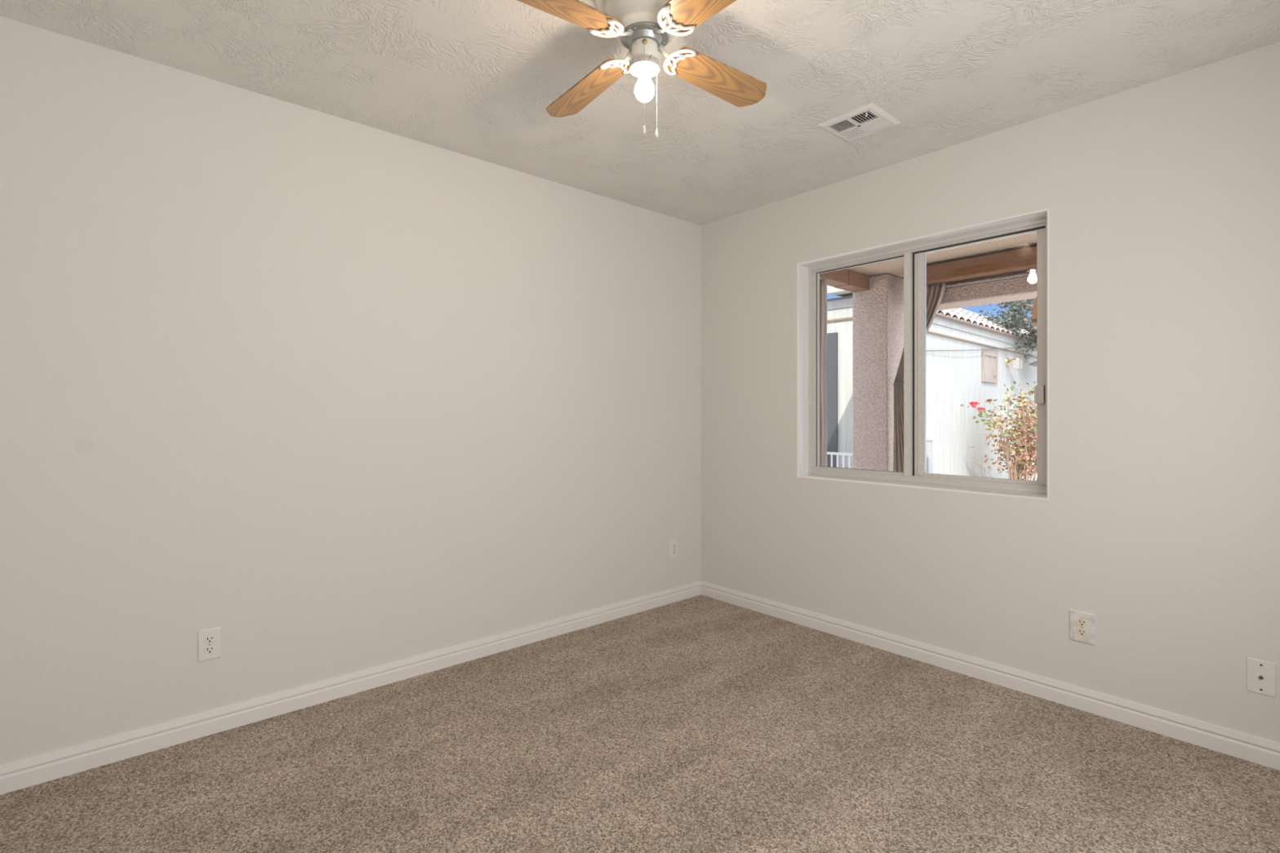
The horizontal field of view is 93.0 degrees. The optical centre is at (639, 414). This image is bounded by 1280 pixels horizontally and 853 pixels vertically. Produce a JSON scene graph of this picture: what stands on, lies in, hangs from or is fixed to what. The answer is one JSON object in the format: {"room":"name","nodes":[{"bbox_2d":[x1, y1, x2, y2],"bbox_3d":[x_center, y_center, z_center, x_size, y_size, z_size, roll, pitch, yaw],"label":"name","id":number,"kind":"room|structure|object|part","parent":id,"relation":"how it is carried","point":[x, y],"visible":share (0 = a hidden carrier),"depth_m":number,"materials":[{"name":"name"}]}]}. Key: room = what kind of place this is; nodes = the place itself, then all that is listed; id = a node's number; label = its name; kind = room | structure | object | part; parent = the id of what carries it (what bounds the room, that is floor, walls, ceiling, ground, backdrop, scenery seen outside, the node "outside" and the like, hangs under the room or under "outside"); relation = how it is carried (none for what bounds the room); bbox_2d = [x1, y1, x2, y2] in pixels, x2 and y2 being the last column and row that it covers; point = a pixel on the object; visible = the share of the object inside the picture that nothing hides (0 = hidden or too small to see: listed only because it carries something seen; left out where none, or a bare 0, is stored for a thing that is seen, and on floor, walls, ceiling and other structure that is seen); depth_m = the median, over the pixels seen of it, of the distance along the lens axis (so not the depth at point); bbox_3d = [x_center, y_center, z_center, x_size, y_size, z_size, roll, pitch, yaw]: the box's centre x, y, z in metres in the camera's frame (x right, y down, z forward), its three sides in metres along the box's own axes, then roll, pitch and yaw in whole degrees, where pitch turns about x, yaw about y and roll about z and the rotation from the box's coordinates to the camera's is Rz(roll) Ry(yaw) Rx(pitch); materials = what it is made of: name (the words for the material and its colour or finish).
{"room":"empty bedroom","nodes":[
{"label":"empty bedroom","id":0,"kind":"room"},
{"bbox_2d":[0,16,701,764],"bbox_3d":[-1.092,-0.031,2.803,3.860,2.440,0.140,0,0,-41],"label":"wall","id":1,"kind":"structure","parent":0,"point":[335,396],"depth_m":2.43,"materials":[{"name":"white paint"}]},
{"bbox_2d":[197,626,221,662],"bbox_3d":[-1.601,0.856,2.258,0.072,0.115,0.009,0,0,-41],"label":"wall outlet","id":2,"kind":"object","parent":1,"relation":"attached to","point":[209,640],"visible":1,"depth_m":2.25,"materials":[{"name":"white plastic"}]},
{"bbox_2d":[204,645,215,653],"bbox_3d":[-1.599,0.875,2.256,0.035,0.027,0.003,0,0,-41],"label":"receptacle","id":3,"kind":"object","parent":2,"relation":"attached to","point":[207,649],"depth_m":2.26,"materials":[{"name":"grey plastic"}]},
{"bbox_2d":[204,635,215,644],"bbox_3d":[-1.599,0.837,2.256,0.035,0.027,0.003,0,0,-41],"label":"receptacle","id":4,"kind":"object","parent":2,"relation":"attached to","point":[208,639],"depth_m":2.26,"materials":[{"name":"grey plastic"}]},
{"bbox_2d":[0,580,701,795],"bbox_3d":[-0.988,1.145,2.791,3.720,0.087,0.016,0,0,-41],"label":"baseboard","id":5,"kind":"structure","parent":1,"relation":"attached to","point":[45,767],"depth_m":2.42,"materials":[{"name":"white paint"}]},
{"bbox_2d":[669,539,678,559],"bbox_3d":[0.217,0.856,3.851,0.072,0.115,0.009,0,0,-41],"label":"wall outlet","id":6,"kind":"object","parent":1,"relation":"attached to","point":[673,544],"visible":1,"depth_m":3.85,"materials":[{"name":"white plastic"}]},
{"bbox_2d":[0,595,1279,852],"bbox_3d":[0.071,1.214,1.642,4.080,0.050,3.420,0,0,-41],"label":"floor","id":7,"kind":"structure","parent":0,"point":[700,723],"depth_m":2.02,"materials":[{"name":"beige carpet"}]},
{"bbox_2d":[0,0,1279,225],"bbox_3d":[0.071,-1.301,1.642,4.080,0.100,3.420,0,0,-41],"label":"ceiling","id":8,"kind":"structure","parent":0,"point":[478,79],"depth_m":2.18,"materials":[{"name":"white paint"}]},
{"bbox_2d":[516,0,766,137],"bbox_3d":[0.014,-1.035,1.817,0.775,0.431,0.775,0,0,7],"label":"ceiling fan","id":9,"kind":"object","parent":8,"relation":"hanging from","point":[644,27],"visible":1,"depth_m":1.80,"materials":[{"name":"brown wood"}]},
{"bbox_3d":[-0.236,-1.101,1.619,0.414,0.039,0.130,0,0,-38],"label":"blade","id":10,"kind":"part","parent":9,"relation":"part of","materials":[{"name":"brown wood"}]},
{"bbox_3d":[-0.184,-1.101,2.067,0.130,0.039,0.414,0,0,-38],"label":"blade","id":11,"kind":"part","parent":9,"relation":"part of","materials":[{"name":"brown wood"}]},
{"bbox_3d":[0.012,-0.832,1.773,0.009,0.026,0.009,0,0,-41],"label":"pull knob","id":12,"kind":"part","parent":9,"relation":"part of","materials":[{"name":"white plastic"}]},
{"bbox_3d":[0.012,-0.968,1.773,0.002,0.248,0.002,0,0,-41],"label":"pull chain","id":13,"kind":"part","parent":9,"relation":"part of","materials":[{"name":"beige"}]},
{"bbox_3d":[0.014,-0.988,1.817,0.060,0.102,0.060,0,0,-41],"label":"light bulb","id":14,"kind":"part","parent":9,"relation":"part of","materials":[{"name":"white glass"}]},
{"bbox_2d":[639,62,649,68],"bbox_3d":[0.014,-1.044,1.817,0.033,0.014,0.033,0,0,-41],"label":"socket","id":15,"kind":"object","parent":9,"relation":"attached to","point":[642,64],"depth_m":1.80,"materials":[{"name":"white metal"}]},
{"bbox_3d":[0.014,-1.117,1.817,0.146,0.027,0.146,0,0,-41],"label":"rotor plate","id":16,"kind":"part","parent":9,"relation":"part of","materials":[{"name":"silver metal"}]},
{"bbox_3d":[0.050,-0.949,1.812,0.002,0.196,0.002,0,0,-41],"label":"pull chain","id":17,"kind":"part","parent":9,"relation":"part of","materials":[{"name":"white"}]},
{"bbox_3d":[0.212,-1.110,1.567,0.130,0.031,0.414,0,0,-38],"label":"blade","id":18,"kind":"part","parent":9,"relation":"part of","materials":[{"name":"brown wood"}]},
{"bbox_3d":[0.264,-1.111,2.015,0.414,0.031,0.130,0,0,-38],"label":"blade","id":19,"kind":"part","parent":9,"relation":"part of","materials":[{"name":"brown wood"}]},
{"bbox_2d":[817,102,901,142],"bbox_3d":[0.942,-1.240,2.610,0.248,0.022,0.248,0,0,-41],"label":"ceiling vent","id":20,"kind":"object","parent":8,"relation":"in","point":[868,119],"visible":1,"depth_m":2.59,"materials":[{"name":"white metal"}]},
{"bbox_2d":[701,41,1279,742],"bbox_3d":[1.515,-0.031,2.908,0.200,2.440,3.420,0,0,-41],"label":"wall","id":21,"kind":"structure","parent":0,"point":[1159,521],"depth_m":2.44,"materials":[{"name":"white paint"}]},
{"bbox_2d":[796,208,1048,500],"bbox_3d":[1.378,-0.251,3.065,0.200,1.220,1.234,0,0,-41],"label":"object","id":22,"kind":"structure","parent":21,"relation":"attached to","point":[802,268],"depth_m":3.25,"materials":[{"name":"white paint"}]},
{"bbox_2d":[808,217,1047,494],"bbox_3d":[1.398,-0.251,3.083,0.066,1.200,1.214,0,0,-41],"label":"window","id":23,"kind":"structure","parent":21,"relation":"in","point":[914,256],"depth_m":3.07,"materials":[{"name":"metal"}]},
{"bbox_3d":[1.597,-0.254,2.883,0.029,1.142,0.579,0,0,-41],"label":"sliding sash","id":24,"kind":"part","parent":23,"relation":"part of","materials":[{"name":"metal"}]},
{"bbox_2d":[701,580,1279,770],"bbox_3d":[1.434,1.145,2.837,0.016,0.087,3.140,0,0,-41],"label":"baseboard","id":25,"kind":"structure","parent":21,"relation":"attached to","point":[1253,748],"depth_m":2.56,"materials":[{"name":"white paint"}]},
{"bbox_2d":[1069,608,1095,645],"bbox_3d":[1.782,0.858,2.445,0.009,0.124,0.087,0,0,-41],"label":"wall outlet","id":26,"kind":"object","parent":21,"relation":"attached to","point":[1082,624],"visible":1,"depth_m":2.44,"materials":[{"name":"white plastic"}]},
{"bbox_2d":[1076,628,1087,636],"bbox_3d":[1.780,0.877,2.443,0.003,0.027,0.035,0,0,-41],"label":"receptacle","id":27,"kind":"object","parent":26,"relation":"attached to","point":[1080,632],"depth_m":2.44,"materials":[{"name":"grey plastic"}]},
{"bbox_2d":[1076,618,1087,626],"bbox_3d":[1.780,0.839,2.443,0.003,0.027,0.035,0,0,-41],"label":"receptacle","id":28,"kind":"object","parent":26,"relation":"attached to","point":[1080,622],"depth_m":2.44,"materials":[{"name":"grey plastic"}]},
{"bbox_2d":[1246,657,1275,697],"bbox_3d":[2.114,0.895,2.065,0.011,0.114,0.070,0,0,-41],"label":"cable plate","id":29,"kind":"object","parent":21,"relation":"attached to","point":[1260,674],"visible":1,"depth_m":2.06,"materials":[{"name":"white plastic"}]},
{"bbox_3d":[1.035,-1.501,2.713,7.620,0.140,4.000,0,0,-41],"label":"roof","id":30,"kind":"structure","parent":0,"visible":0},
{"bbox_2d":[845,231,1036,278],"bbox_3d":[2.527,-1.421,4.287,3.140,0.020,3.600,0,0,-41],"label":"ceiling","id":31,"kind":"structure","parent":30,"relation":"attached to","point":[895,267],"depth_m":5.35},
{"bbox_2d":[926,245,1036,284],"bbox_3d":[3.543,-1.306,4.751,0.120,0.160,2.920,0,0,-41],"label":"timber beam","id":32,"kind":"structure","parent":31,"relation":"attached to","point":[1023,259],"depth_m":5.30,"materials":[{"name":"brown wood"}]},
{"bbox_2d":[893,282,946,471],"bbox_3d":[2.672,-0.021,5.836,0.122,2.400,0.515,0,0,-41],"label":"curtain","id":33,"kind":"object","parent":32,"relation":"hanging from","point":[935,293],"visible":0.27,"depth_m":5.94,"materials":[{"name":"beige fabric"}]},
{"bbox_2d":[1031,297,1036,327],"bbox_3d":[3.309,-0.971,5.018,0.124,0.510,0.124,0,0,-41],"label":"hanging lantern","id":34,"kind":"object","parent":32,"relation":"hanging from","point":[1033,321],"visible":0.24,"depth_m":5.01,"materials":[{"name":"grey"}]},
{"bbox_2d":[1031,297,1036,319],"bbox_3d":[3.309,-0.888,5.018,0.114,0.205,0.120,0,0,-41],"label":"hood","id":35,"kind":"object","parent":34,"relation":"attached to","point":[1034,308],"depth_m":5.01,"materials":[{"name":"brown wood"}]},
{"bbox_3d":[3.309,-0.739,5.018,0.116,0.045,0.116,0,0,-41],"label":"lamp shade","id":36,"kind":"part","parent":34,"relation":"part of","materials":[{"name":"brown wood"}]},
{"bbox_2d":[928,267,1036,311],"bbox_3d":[3.758,-1.225,4.953,0.370,0.368,2.940,0,0,-41],"label":"beam","id":37,"kind":"structure","parent":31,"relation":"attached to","point":[1021,285],"depth_m":5.47,"materials":[{"name":"pink paint"}]},
{"label":"outside","id":38,"kind":"structure","parent":0,"visible":0},
{"bbox_3d":[7.174,1.299,9.954,34.000,0.100,28.000,0,0,-41],"label":"ground","id":39,"kind":"structure","parent":38,"visible":0},
{"bbox_2d":[826,452,852,468],"bbox_3d":[2.270,0.862,7.751,0.024,0.775,1.550,0,0,-41],"label":"railing","id":40,"kind":"object","parent":39,"relation":"on","point":[828,453],"visible":0.06,"depth_m":7.51,"materials":[{"name":"grey metal"}]},
{"bbox_3d":[2.270,0.489,7.751,0.024,0.030,1.550,0,0,-41],"label":"rail","id":41,"kind":"part","parent":40,"relation":"part of","materials":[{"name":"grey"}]},
{"bbox_2d":[852,273,903,471],"bbox_3d":[2.529,-0.079,6.349,0.520,2.656,0.380,0,0,-41],"label":"porch column","id":42,"kind":"structure","parent":39,"relation":"on","point":[877,312],"depth_m":6.15,"materials":[{"name":"pink paint"}]},
{"bbox_2d":[819,268,869,292],"bbox_3d":[1.291,-1.337,5.370,2.628,0.149,0.172,0,0,-41],"label":"timber beam","id":43,"kind":"structure","parent":42,"relation":"attached to","point":[845,279],"depth_m":5.94,"materials":[{"name":"brown wood"}]},
{"bbox_2d":[819,278,826,466],"bbox_3d":[1.630,-0.001,5.675,0.048,2.500,0.272,0,0,-41],"label":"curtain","id":44,"kind":"object","parent":43,"relation":"hanging from","point":[823,282],"visible":0.23,"depth_m":5.59,"materials":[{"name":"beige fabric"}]},
{"bbox_2d":[926,439,933,473],"bbox_3d":[4.246,0.811,8.926,0.160,0.875,0.080,0,0,-43],"label":"post","id":45,"kind":"object","parent":39,"relation":"on","point":[929,442],"visible":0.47,"depth_m":8.88,"materials":[{"name":"white"}]},
{"bbox_2d":[826,284,1036,479],"bbox_3d":[5.404,-0.490,12.218,10.650,3.477,3.295,0,0,-43],"label":"building","id":46,"kind":"structure","parent":39,"relation":"on","point":[953,378],"depth_m":9.72,"materials":[{"name":"white paint"}]},
{"bbox_3d":[2.459,0.067,7.932,0.040,2.245,0.265,0,0,-43],"label":"screen door","id":47,"kind":"part","parent":46,"relation":"part of","materials":[{"name":"grey"}]},
{"bbox_2d":[926,346,1025,351],"bbox_3d":[6.047,-1.161,10.631,6.201,0.554,0.041,0,0,-43],"label":"cable","id":48,"kind":"object","parent":46,"relation":"attached to","point":[1019,347],"visible":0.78,"depth_m":10.22,"materials":[{"name":"grey plastic"}]},
{"bbox_2d":[981,347,997,383],"bbox_3d":[6.268,-0.864,10.877,0.800,0.585,0.030,0,0,-43],"label":"hatch","id":49,"kind":"object","parent":46,"relation":"attached to","point":[988,357],"visible":0.99,"depth_m":10.85,"materials":[{"name":"beige wood"}]},
{"bbox_2d":[1004,357,1022,369],"bbox_3d":[7.084,-0.971,11.499,0.150,0.230,0.250,0,0,-43],"label":"wall sconce","id":50,"kind":"object","parent":46,"relation":"attached to","point":[1017,363],"visible":1,"depth_m":11.43,"materials":[{"name":"white glass"}]},
{"bbox_3d":[7.016,-1.011,11.571,0.150,0.150,0.050,0,0,-43],"label":"plate","id":51,"kind":"part","parent":50,"relation":"part of","materials":[{"name":"gold metal"}]},
{"bbox_2d":[1025,355,1036,366],"bbox_3d":[8.071,-1.047,12.275,0.408,0.321,0.406,0,0,-5],"label":"lamp","id":52,"kind":"object","parent":46,"relation":"attached to","point":[1034,363],"visible":0.27,"depth_m":12.28,"materials":[{"name":"grey"}]},
{"bbox_3d":[8.071,-1.018,12.275,0.420,0.264,0.399,0,0,-43],"label":"lamp shade","id":53,"kind":"part","parent":52,"relation":"part of","materials":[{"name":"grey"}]},
{"bbox_2d":[960,374,1036,480],"bbox_3d":[6.125,0.293,9.814,3.244,1.930,1.487,0,0,-41],"label":"rose bush","id":54,"kind":"object","parent":39,"relation":"on","point":[1020,450],"visible":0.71,"depth_m":9.67,"materials":[{"name":"green plant"}]},
{"bbox_2d":[977,298,1036,357],"bbox_3d":[8.313,-1.031,11.341,3.710,4.706,4.470,0,0,27],"label":"tree","id":55,"kind":"object","parent":39,"relation":"on","point":[1015,322],"visible":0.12,"depth_m":11.82,"materials":[{"name":"green plant"}]}
]}

